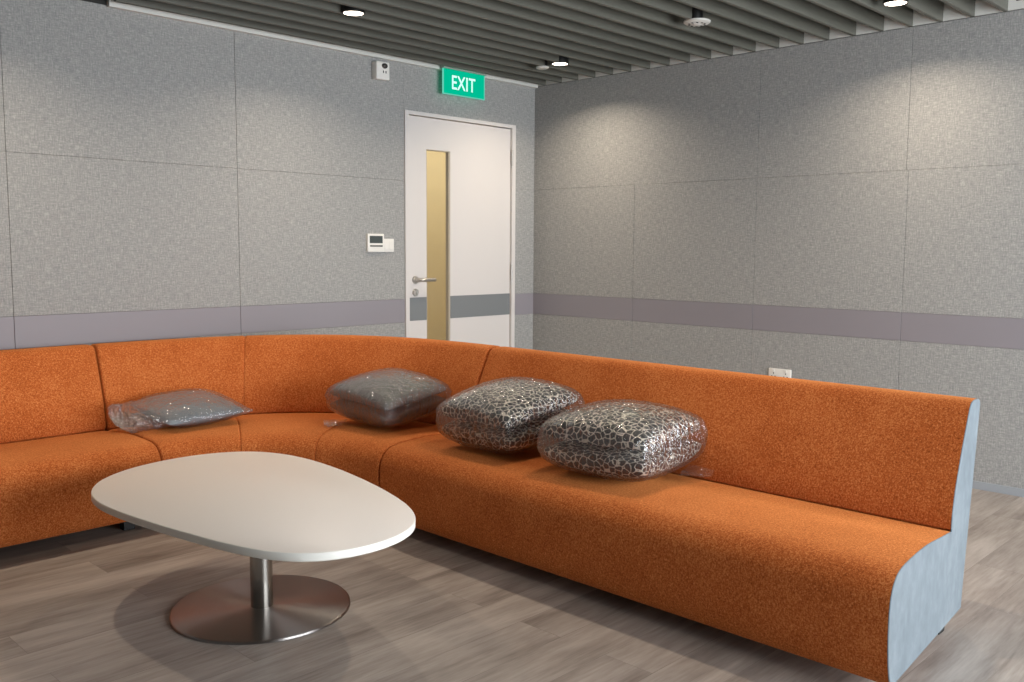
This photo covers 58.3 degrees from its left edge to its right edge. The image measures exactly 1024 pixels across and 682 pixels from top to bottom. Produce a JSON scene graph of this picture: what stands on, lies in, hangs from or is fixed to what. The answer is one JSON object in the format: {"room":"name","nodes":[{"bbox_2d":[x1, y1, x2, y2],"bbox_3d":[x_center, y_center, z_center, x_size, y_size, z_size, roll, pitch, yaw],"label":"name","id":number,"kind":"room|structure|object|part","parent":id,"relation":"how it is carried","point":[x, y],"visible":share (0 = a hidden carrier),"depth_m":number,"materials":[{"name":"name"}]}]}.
{"room":"office lounge","nodes":[
{"label":"office lounge","id":0,"kind":"room"},
{"bbox_2d":[0,0,534,349],"bbox_3d":[-2.668,-0.658,4.119,0.130,2.950,8.300,6,8,44],"label":"wall","id":1,"kind":"structure","parent":0,"point":[161,178],"depth_m":5.00,"materials":[{"name":"grey"}]},
{"bbox_3d":[-2.791,-1.226,3.846,0.012,0.758,1.190,6,8,44],"label":"fabric panel","id":2,"kind":"part","parent":1,"relation":"part of","materials":[{"name":"grey fabric"}]},
{"bbox_3d":[-2.796,-0.463,3.923,0.012,0.774,1.190,6,8,44],"label":"fabric panel","id":3,"kind":"part","parent":1,"relation":"part of","materials":[{"name":"grey fabric"}]},
{"bbox_3d":[-2.799,0.001,3.970,0.012,0.156,1.190,6,8,44],"label":"stripe panel","id":4,"kind":"part","parent":1,"relation":"part of","materials":[{"name":"grey"}]},
{"bbox_3d":[-1.960,-1.307,4.697,0.012,0.758,1.190,6,8,44],"label":"fabric panel","id":5,"kind":"part","parent":1,"relation":"part of","materials":[{"name":"grey fabric"}]},
{"bbox_3d":[-1.965,-0.544,4.774,0.012,0.774,1.190,6,8,44],"label":"fabric panel","id":6,"kind":"part","parent":1,"relation":"part of","materials":[{"name":"grey fabric"}]},
{"bbox_3d":[-1.968,-0.080,4.821,0.012,0.156,1.190,6,8,44],"label":"stripe panel","id":7,"kind":"part","parent":1,"relation":"part of","materials":[{"name":"grey"}]},
{"bbox_3d":[-1.971,0.374,4.867,0.012,0.754,1.190,6,8,44],"label":"fabric panel","id":8,"kind":"part","parent":1,"relation":"part of","materials":[{"name":"grey fabric"}]},
{"bbox_3d":[-1.126,-1.388,5.552,0.012,0.758,1.201,6,8,44],"label":"fabric panel","id":9,"kind":"part","parent":1,"relation":"part of","materials":[{"name":"grey fabric"}]},
{"bbox_3d":[-1.131,-0.625,5.629,0.012,0.774,1.201,6,8,44],"label":"fabric panel","id":10,"kind":"part","parent":1,"relation":"part of","materials":[{"name":"grey fabric"}]},
{"bbox_2d":[107,0,537,87],"bbox_3d":[-0.915,-1.793,5.697,0.030,0.040,3.150,6,8,44],"label":"trim","id":11,"kind":"structure","parent":1,"relation":"attached to","point":[110,3],"depth_m":5.26,"materials":[{"name":"grey"}]},
{"bbox_3d":[-1.134,-0.161,5.676,0.012,0.156,1.201,6,8,44],"label":"stripe panel","id":12,"kind":"part","parent":1,"relation":"part of","materials":[{"name":"grey paint"}]},
{"bbox_3d":[-1.137,0.292,5.722,0.012,0.754,1.201,6,8,44],"label":"fabric panel","id":13,"kind":"part","parent":1,"relation":"part of","materials":[{"name":"grey fabric"}]},
{"bbox_2d":[366,234,383,251],"bbox_3d":[-0.874,-0.628,5.871,0.022,0.116,0.130,6,8,44],"label":"thermostat","id":14,"kind":"object","parent":1,"relation":"attached to","point":[374,242],"visible":1,"depth_m":5.86,"materials":[{"name":"white plastic"}]},
{"bbox_2d":[372,61,388,80],"bbox_3d":[-0.821,-1.699,5.775,0.071,0.112,0.104,6,8,44],"label":"wall sensor","id":15,"kind":"object","parent":1,"relation":"attached to","point":[380,69],"visible":1,"depth_m":5.75,"materials":[{"name":"white plastic"}]},
{"bbox_2d":[384,239,393,251],"bbox_3d":[-0.801,-0.620,5.954,0.012,0.085,0.086,6,8,44],"label":"light switch","id":16,"kind":"object","parent":1,"relation":"attached to","point":[388,243],"visible":1,"depth_m":5.95,"materials":[{"name":"white plastic"}]},
{"bbox_2d":[404,110,515,346],"bbox_3d":[-0.371,-0.476,6.471,0.195,2.143,1.039,6,8,44],"label":"door","id":17,"kind":"structure","parent":1,"relation":"in","point":[480,155],"depth_m":6.45,"materials":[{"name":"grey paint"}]},
{"bbox_3d":[-0.588,-0.410,6.163,0.071,0.054,0.155,6,8,44],"label":"handle","id":18,"kind":"part","parent":17,"relation":"part of","materials":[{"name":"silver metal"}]},
{"bbox_3d":[-0.270,-1.698,6.405,0.012,0.303,1.252,6,8,44],"label":"fabric panel","id":19,"kind":"part","parent":1,"relation":"part of","materials":[{"name":"grey fabric"}]},
{"bbox_3d":[0.080,0.174,6.969,0.012,0.754,0.213,6,8,44],"label":"fabric panel","id":20,"kind":"part","parent":1,"relation":"part of","materials":[{"name":"grey fabric"}]},
{"bbox_3d":[0.083,-0.279,6.923,0.012,0.156,0.213,6,8,44],"label":"stripe panel","id":21,"kind":"part","parent":1,"relation":"part of","materials":[{"name":"grey"}]},
{"bbox_3d":[0.086,-0.743,6.876,0.012,0.774,0.213,6,8,44],"label":"fabric panel","id":22,"kind":"part","parent":1,"relation":"part of","materials":[{"name":"grey fabric"}]},
{"bbox_3d":[0.089,-1.356,6.814,0.012,0.456,0.213,6,8,44],"label":"fabric panel","id":23,"kind":"part","parent":1,"relation":"part of","materials":[{"name":"grey fabric"}]},
{"bbox_2d":[427,151,445,339],"bbox_3d":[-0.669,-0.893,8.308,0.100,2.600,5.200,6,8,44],"label":"window","id":24,"kind":"structure","parent":0,"point":[436,161],"depth_m":8.23,"materials":[{"name":"beige glass"}]},
{"bbox_2d":[0,488,1023,681],"bbox_3d":[0.207,0.948,3.566,8.200,0.100,11.000,6,8,44],"label":"floor","id":25,"kind":"structure","parent":0,"point":[95,604],"depth_m":3.06,"materials":[{"name":"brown wood"}]},
{"bbox_2d":[0,345,160,547],"bbox_3d":[-2.598,0.500,3.537,0.882,0.764,2.238,6,8,44],"label":"sofa section","id":26,"kind":"object","parent":25,"relation":"on","point":[55,444],"visible":0.79,"depth_m":3.99,"materials":[{"name":"orange fabric"}]},
{"bbox_3d":[-2.812,0.444,3.744,0.280,0.698,2.234,6,8,44],"label":"backrest","id":27,"kind":"part","parent":26,"relation":"part of","materials":[{"name":"orange fabric"}]},
{"bbox_3d":[-2.521,0.660,3.463,0.646,0.327,2.209,6,8,44],"label":"seat","id":28,"kind":"part","parent":26,"relation":"part of","materials":[{"name":"orange fabric"}]},
{"bbox_2d":[91,452,415,644],"bbox_3d":[-0.871,0.726,3.147,1.405,0.412,0.841,6,8,44],"label":"coffee table","id":29,"kind":"object","parent":25,"relation":"on","point":[265,507],"visible":1,"depth_m":3.06,"materials":[{"name":"beige laminate"}]},
{"bbox_2d":[91,335,499,486],"bbox_3d":[-1.062,0.401,4.611,1.584,0.764,1.514,6,8,44],"label":"sofa section","id":30,"kind":"object","parent":25,"relation":"on","point":[285,380],"visible":0.56,"depth_m":4.69,"materials":[{"name":"orange fabric"}]},
{"bbox_2d":[109,388,252,433],"bbox_3d":[-1.613,0.326,4.434,0.425,0.152,0.581,6,8,44],"label":"plastic bag","id":31,"kind":"object","parent":30,"relation":"on","point":[133,422],"visible":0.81,"depth_m":4.36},
{"bbox_2d":[132,390,243,425],"bbox_3d":[-1.579,0.323,4.465,0.399,0.132,0.414,6,8,44],"label":"cushion","id":32,"kind":"object","parent":31,"relation":"in","point":[182,419],"visible":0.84,"depth_m":4.36,"materials":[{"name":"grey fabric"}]},
{"bbox_3d":[-1.060,0.569,4.460,1.348,0.327,1.278,6,8,44],"label":"seat","id":33,"kind":"part","parent":30,"relation":"part of","materials":[{"name":"orange fabric"}]},
{"bbox_3d":[-1.089,0.345,4.835,2.072,0.698,0.785,0,6,-1],"label":"backrest","id":34,"kind":"part","parent":30,"relation":"part of","materials":[{"name":"orange fabric"}]},
{"bbox_2d":[323,368,451,427],"bbox_3d":[-0.625,0.275,4.458,0.474,0.246,0.539,6,8,44],"label":"plastic bag","id":35,"kind":"object","parent":30,"relation":"on","point":[382,369],"visible":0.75,"depth_m":4.42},
{"bbox_2d":[330,395,445,424],"bbox_3d":[-0.603,0.315,4.490,0.416,0.133,0.415,5,7,40],"label":"cushion","id":36,"kind":"object","parent":35,"relation":"in","point":[385,416],"visible":0.51,"depth_m":4.34,"materials":[{"name":"grey fabric"}]},
{"bbox_2d":[330,370,445,409],"bbox_3d":[-0.603,0.228,4.473,0.412,0.130,0.411,5,7,40],"label":"cushion","id":37,"kind":"object","parent":36,"relation":"on","point":[389,402],"visible":0.84,"depth_m":4.35,"materials":[{"name":"grey fabric"}]},
{"bbox_2d":[380,346,979,681],"bbox_3d":[0.484,0.517,3.556,2.317,0.764,0.882,6,8,44],"label":"sofa section","id":38,"kind":"object","parent":25,"relation":"on","point":[829,526],"visible":0.78,"depth_m":3.11,"materials":[{"name":"orange fabric"}]},
{"bbox_2d":[435,377,584,453],"bbox_3d":[-0.009,0.310,3.934,0.490,0.286,0.488,6,8,44],"label":"plastic bag","id":39,"kind":"object","parent":38,"relation":"on","point":[483,384],"visible":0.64,"depth_m":3.87,"materials":[{"name":"plastic"}]},
{"bbox_2d":[442,408,568,450],"bbox_3d":[-0.005,0.368,3.943,0.450,0.151,0.444,6,8,44],"label":"cushion","id":40,"kind":"object","parent":39,"relation":"in","point":[505,434],"visible":0.37,"depth_m":3.76,"materials":[{"name":"fabric"}]},
{"bbox_2d":[440,379,577,427],"bbox_3d":[-0.013,0.254,3.924,0.445,0.150,0.440,6,8,44],"label":"cushion","id":41,"kind":"object","parent":40,"relation":"on","point":[504,418],"visible":0.86,"depth_m":3.79,"materials":[{"name":"fabric"}]},
{"bbox_2d":[537,399,714,481],"bbox_3d":[0.448,0.375,3.484,0.580,0.275,0.515,6,8,44],"label":"plastic bag","id":42,"kind":"object","parent":38,"relation":"on","point":[545,424],"visible":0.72,"depth_m":3.44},
{"bbox_2d":[543,438,701,478],"bbox_3d":[0.425,0.435,3.514,0.452,0.128,0.452,5,7,39],"label":"cushion","id":43,"kind":"object","parent":42,"relation":"in","point":[629,460],"visible":0.58,"depth_m":3.35,"materials":[{"name":"fabric"}]},
{"bbox_2d":[544,402,700,450],"bbox_3d":[0.425,0.309,3.499,0.448,0.129,0.447,5,7,39],"label":"cushion","id":44,"kind":"object","parent":43,"relation":"on","point":[628,439],"visible":0.82,"depth_m":3.35,"materials":[{"name":"fabric"}]},
{"bbox_3d":[0.675,0.462,3.786,2.263,0.698,0.280,6,8,44],"label":"backrest","id":45,"kind":"part","parent":38,"relation":"part of","materials":[{"name":"orange fabric"}]},
{"bbox_3d":[1.288,0.569,2.777,0.004,0.701,0.886,5,7,39],"label":"panel","id":46,"kind":"part","parent":38,"relation":"part of","materials":[{"name":"blue plastic"}]},
{"bbox_2d":[105,0,1007,84],"bbox_3d":[-0.237,-1.685,1.755,6.720,0.603,8.150,6,8,44],"label":"ceiling","id":47,"kind":"structure","parent":0,"point":[509,39],"depth_m":5.01,"materials":[{"name":"grey"}]},
{"bbox_2d":[342,5,364,16],"bbox_3d":[-0.815,-1.737,4.713,0.116,0.112,0.116,6,8,44],"label":"recessed light","id":48,"kind":"object","parent":47,"relation":"in","point":[354,12],"visible":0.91,"depth_m":4.69,"materials":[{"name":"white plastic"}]},
{"bbox_2d":[440,65,485,99],"bbox_3d":[-0.328,-1.756,6.244,0.040,0.188,0.394,6,8,44],"label":"exit sign","id":49,"kind":"object","parent":47,"relation":"hanging from","point":[456,82],"visible":0.98,"depth_m":6.23,"materials":[{"name":"green plastic"}]},
{"bbox_2d":[536,60,548,69],"bbox_3d":[0.202,-1.860,6.081,0.086,0.110,0.086,6,8,44],"label":"smoke detector","id":50,"kind":"object","parent":47,"relation":"attached to","point":[546,61],"visible":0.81,"depth_m":6.06,"materials":[{"name":"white plastic"}]},
{"bbox_2d":[551,56,568,65],"bbox_3d":[0.313,-1.857,5.971,0.116,0.112,0.116,6,8,44],"label":"recessed light","id":51,"kind":"object","parent":47,"relation":"in","point":[563,61],"visible":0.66,"depth_m":5.94,"materials":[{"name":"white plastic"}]},
{"bbox_2d":[684,7,710,26],"bbox_3d":[0.976,-1.724,4.836,0.140,0.120,0.140,6,8,44],"label":"smoke detector","id":52,"kind":"object","parent":47,"relation":"attached to","point":[697,19],"visible":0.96,"depth_m":4.79,"materials":[{"name":"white plastic"}]},
{"bbox_2d":[883,0,908,6],"bbox_3d":[1.865,-1.694,4.458,0.116,0.112,0.116,6,8,44],"label":"recessed light","id":53,"kind":"object","parent":47,"relation":"in","point":[888,3],"visible":1,"depth_m":4.46,"materials":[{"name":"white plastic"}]},
{"bbox_2d":[533,0,1023,488],"bbox_3d":[2.573,-0.684,4.695,6.612,2.950,0.130,6,8,44],"label":"wall","id":54,"kind":"structure","parent":0,"point":[844,208],"depth_m":5.39,"materials":[{"name":"grey"}]},
{"bbox_3d":[0.497,0.202,6.721,0.934,0.754,0.012,6,8,44],"label":"fabric panel","id":55,"kind":"part","parent":54,"relation":"part of","materials":[{"name":"grey fabric"}]},
{"bbox_3d":[0.500,-0.252,6.676,0.934,0.156,0.012,6,8,44],"label":"stripe panel","id":56,"kind":"part","parent":54,"relation":"part of","materials":[{"name":"grey"}]},
{"bbox_3d":[0.503,-0.715,6.629,0.934,0.774,0.012,6,8,44],"label":"fabric panel","id":57,"kind":"part","parent":54,"relation":"part of","materials":[{"name":"grey fabric"}]},
{"bbox_3d":[0.840,-1.444,6.231,1.859,0.758,0.012,6,8,44],"label":"fabric panel","id":58,"kind":"part","parent":54,"relation":"part of","materials":[{"name":"grey fabric"}]},
{"bbox_3d":[1.165,0.271,6.077,0.923,0.754,0.012,6,8,44],"label":"fabric panel","id":59,"kind":"part","parent":54,"relation":"part of","materials":[{"name":"grey fabric"}]},
{"bbox_3d":[1.168,-0.183,6.031,0.923,0.156,0.012,6,8,44],"label":"stripe panel","id":60,"kind":"part","parent":54,"relation":"part of","materials":[{"name":"grey"}]},
{"bbox_3d":[1.171,-0.646,5.984,0.923,0.774,0.012,6,8,44],"label":"fabric panel","id":61,"kind":"part","parent":54,"relation":"part of","materials":[{"name":"grey fabric"}]},
{"bbox_2d":[769,368,791,377],"bbox_3d":[1.632,0.212,5.598,0.148,0.085,0.013,6,8,44],"label":"wall outlet","id":62,"kind":"object","parent":54,"relation":"attached to","point":[777,372],"visible":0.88,"depth_m":5.59,"materials":[{"name":"white plastic"}]},
{"bbox_3d":[1.824,0.339,5.441,0.910,0.754,0.012,6,8,44],"label":"fabric panel","id":63,"kind":"part","parent":54,"relation":"part of","materials":[{"name":"grey fabric"}]},
{"bbox_3d":[1.827,-0.114,5.395,0.910,0.156,0.012,6,8,44],"label":"stripe panel","id":64,"kind":"part","parent":54,"relation":"part of","materials":[{"name":"grey"}]},
{"bbox_3d":[1.829,-0.578,5.348,0.910,0.774,0.012,6,8,44],"label":"fabric panel","id":65,"kind":"part","parent":54,"relation":"part of","materials":[{"name":"grey fabric"}]},
{"bbox_3d":[1.830,-1.341,5.275,0.898,0.758,0.012,6,8,44],"label":"fabric panel","id":66,"kind":"part","parent":54,"relation":"part of","materials":[{"name":"grey fabric"}]},
{"bbox_3d":[2.480,0.407,4.807,0.916,0.754,0.012,6,8,44],"label":"fabric panel","id":67,"kind":"part","parent":54,"relation":"part of","materials":[{"name":"grey fabric"}]},
{"bbox_3d":[2.483,-0.046,4.761,0.916,0.156,0.012,6,8,44],"label":"stripe panel","id":68,"kind":"part","parent":54,"relation":"part of","materials":[{"name":"grey"}]},
{"bbox_3d":[2.486,-0.510,4.714,0.916,0.774,0.012,6,8,44],"label":"fabric panel","id":69,"kind":"part","parent":54,"relation":"part of","materials":[{"name":"grey fabric"}]},
{"bbox_3d":[2.816,-1.239,4.323,1.848,0.758,0.012,6,8,44],"label":"fabric panel","id":70,"kind":"part","parent":54,"relation":"part of","materials":[{"name":"grey fabric"}]},
{"bbox_2d":[972,480,1023,496],"bbox_3d":[2.520,0.768,4.787,6.600,0.042,0.008,6,8,44],"label":"baseboard","id":71,"kind":"structure","parent":54,"relation":"attached to","point":[979,485],"depth_m":4.77,"materials":[{"name":"grey"}]}
]}

